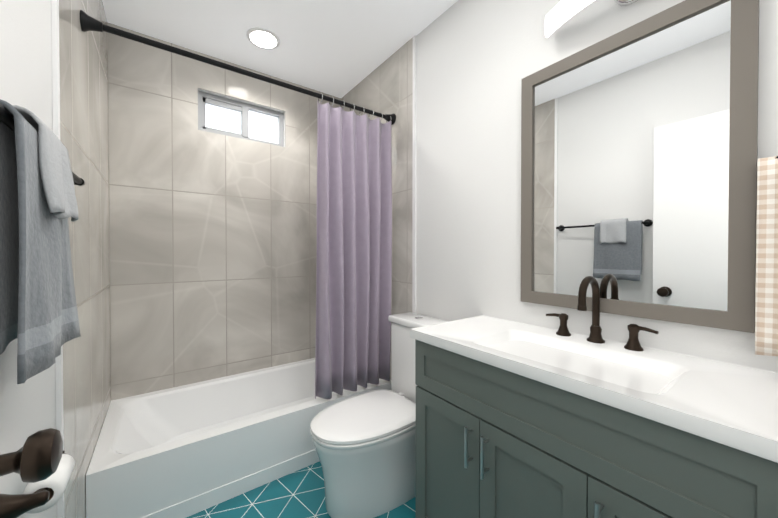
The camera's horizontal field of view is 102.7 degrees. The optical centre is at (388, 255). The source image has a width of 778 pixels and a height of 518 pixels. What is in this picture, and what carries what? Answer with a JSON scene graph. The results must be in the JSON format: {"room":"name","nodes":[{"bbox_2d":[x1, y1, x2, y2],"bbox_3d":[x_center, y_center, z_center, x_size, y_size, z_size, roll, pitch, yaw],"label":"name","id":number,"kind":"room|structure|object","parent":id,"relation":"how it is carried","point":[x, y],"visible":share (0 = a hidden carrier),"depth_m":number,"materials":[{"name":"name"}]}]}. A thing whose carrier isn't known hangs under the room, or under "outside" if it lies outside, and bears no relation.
{"room":"bathroom","nodes":[
{"label":"bathroom","id":0,"kind":"room"},
{"bbox_2d":[0,0,56,517],"bbox_3d":[-0.857,-0.077,0.640,0.120,2.520,2.820,0,1,-36],"label":"wall","id":1,"kind":"structure","parent":0,"point":[27,408],"depth_m":0.72,"materials":[{"name":"white paint"}]},
{"bbox_2d":[0,451,74,517],"bbox_3d":[-0.729,0.475,0.649,0.088,0.070,0.196,0,1,-36],"label":"toilet paper holder","id":2,"kind":"object","parent":1,"relation":"attached to","point":[41,496],"visible":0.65,"depth_m":0.61,"materials":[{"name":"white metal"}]},
{"bbox_2d":[0,99,84,383],"bbox_3d":[-0.740,-0.030,0.676,0.109,0.449,0.638,0,1,-36],"label":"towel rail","id":3,"kind":"object","parent":1,"relation":"attached to","point":[39,180],"visible":1,"depth_m":0.53,"materials":[{"name":"grey fabric"}]},
{"bbox_2d":[59,0,110,517],"bbox_3d":[-1.309,-0.084,1.368,0.010,2.520,1.090,0,1,-36],"label":"wall tile","id":4,"kind":"structure","parent":1,"relation":"attached to","point":[83,56],"depth_m":1.25,"materials":[{"name":"tile"}]},
{"bbox_2d":[0,428,62,482],"bbox_3d":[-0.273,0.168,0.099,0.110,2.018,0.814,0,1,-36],"label":"door knob","id":5,"kind":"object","parent":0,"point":[37,456],"depth_m":0.38,"materials":[{"name":"brown metal"}]},
{"bbox_2d":[198,88,284,146],"bbox_3d":[-1.062,-0.094,2.312,1.764,2.520,0.120,0,1,-36],"label":"wall","id":6,"kind":"structure","parent":0,"point":[232,98],"depth_m":2.27,"materials":[{"name":"grey tile"}]},
{"bbox_2d":[107,22,340,399],"bbox_3d":[-1.024,-0.094,2.259,1.524,2.520,0.010,0,1,-36],"label":"wall tile","id":7,"kind":"structure","parent":6,"relation":"attached to","point":[213,248],"depth_m":2.08,"materials":[{"name":"tile"}]},
{"bbox_2d":[198,91,283,146],"bbox_3d":[-1.074,-0.979,2.290,0.580,0.280,0.056,0,1,-36],"label":"window unit","id":8,"kind":"structure","parent":6,"relation":"in","point":[227,117],"depth_m":2.27,"materials":[{"name":"grey glass"}]},
{"bbox_2d":[102,0,457,97],"bbox_3d":[0.149,-1.397,0.644,1.764,0.120,4.220,0,1,-36],"label":"ceiling","id":9,"kind":"structure","parent":0,"point":[339,48],"depth_m":1.85,"materials":[{"name":"white paint"}]},
{"bbox_2d":[246,27,279,49],"bbox_3d":[-0.780,-1.347,1.935,0.196,0.007,0.196,0,1,-36],"label":"recessed light","id":10,"kind":"object","parent":9,"relation":"in","point":[264,38],"visible":1,"depth_m":1.92,"materials":[{"name":"white"}]},
{"bbox_2d":[186,461,415,517],"bbox_3d":[0.149,1.243,0.672,1.764,0.120,4.220,0,1,-36],"label":"floor","id":11,"kind":"structure","parent":0,"point":[300,493],"depth_m":1.48,"materials":[{"name":"teal tile"}]},
{"bbox_2d":[86,358,390,517],"bbox_3d":[-0.793,1.007,1.957,1.501,0.325,0.766,0,1,-36],"label":"bathtub","id":12,"kind":"object","parent":11,"relation":"on","point":[185,451],"visible":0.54,"depth_m":1.60,"materials":[{"name":"white ceramic"}]},
{"bbox_2d":[310,312,447,517],"bbox_3d":[-0.040,0.760,1.575,0.722,0.827,0.404,0,1,-36],"label":"toilet","id":13,"kind":"object","parent":11,"relation":"on","point":[365,445],"visible":0.73,"depth_m":1.42,"materials":[{"name":"white ceramic"}]},
{"bbox_2d":[410,276,777,517],"bbox_3d":[0.550,0.624,0.996,0.484,1.112,0.960,0,1,-36],"label":"bathroom vanity","id":14,"kind":"object","parent":11,"relation":"on","point":[515,419],"visible":1,"depth_m":0.82,"materials":[{"name":"grey"}]},
{"bbox_2d":[546,276,658,350],"bbox_3d":[0.684,0.183,1.058,0.150,0.232,0.342,0,1,-36],"label":"faucet","id":15,"kind":"object","parent":14,"relation":"on","point":[595,342],"depth_m":1.07,"materials":[{"name":"brown metal"}]},
{"bbox_2d":[416,0,777,371],"bbox_3d":[0.470,-0.087,1.611,0.120,2.520,2.820,0,1,-36],"label":"wall","id":16,"kind":"structure","parent":0,"point":[477,61],"depth_m":1.47,"materials":[{"name":"white paint"}]},
{"bbox_2d":[51,0,415,517],"bbox_3d":[-0.411,-0.085,1.423,1.532,2.519,0.024,-1,1,-42],"label":"trim","id":17,"kind":"structure","parent":16,"relation":"attached to","point":[56,132],"depth_m":0.92,"materials":[{"name":"white plastic"}]},
{"bbox_2d":[341,37,412,378],"bbox_3d":[-0.129,-0.094,2.319,0.010,2.520,0.950,0,1,-36],"label":"wall tile","id":18,"kind":"structure","parent":16,"relation":"attached to","point":[385,87],"depth_m":2.04,"materials":[{"name":"tile"}]},
{"bbox_2d":[80,10,395,398],"bbox_3d":[-0.582,-0.060,1.656,1.503,1.776,0.088,0,1,-36],"label":"shower curtain rod","id":19,"kind":"object","parent":18,"relation":"attached to","point":[354,256],"visible":1,"depth_m":1.89,"materials":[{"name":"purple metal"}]},
{"bbox_2d":[315,102,391,398],"bbox_3d":[-0.203,-0.033,1.933,0.530,1.715,0.088,0,1,-36],"label":"shower curtain","id":20,"kind":"object","parent":19,"relation":"hanging from","point":[354,264],"depth_m":1.90,"materials":[{"name":"purple fabric"}]},
{"bbox_2d":[545,0,637,36],"bbox_3d":[0.762,-0.896,0.993,0.127,0.116,0.523,0,1,-36],"label":"sconce","id":21,"kind":"object","parent":16,"relation":"attached to","point":[560,14],"visible":1,"depth_m":1.12,"materials":[{"name":"white glass"}]},
{"bbox_2d":[521,0,758,332],"bbox_3d":[0.768,-0.276,1.076,0.026,0.950,0.653,0,1,-36],"label":"framed mirror","id":22,"kind":"object","parent":16,"relation":"attached to","point":[639,149],"visible":0.94,"depth_m":0.98,"materials":[{"name":"grey mirror"}]},
{"bbox_2d":[755,156,777,355],"bbox_3d":[1.034,-0.004,0.657,0.097,0.498,0.332,0,1,-36],"label":"towel","id":23,"kind":"object","parent":16,"relation":"attached to","point":[766,313],"visible":1,"depth_m":0.76,"materials":[{"name":"beige fabric"}]}
]}

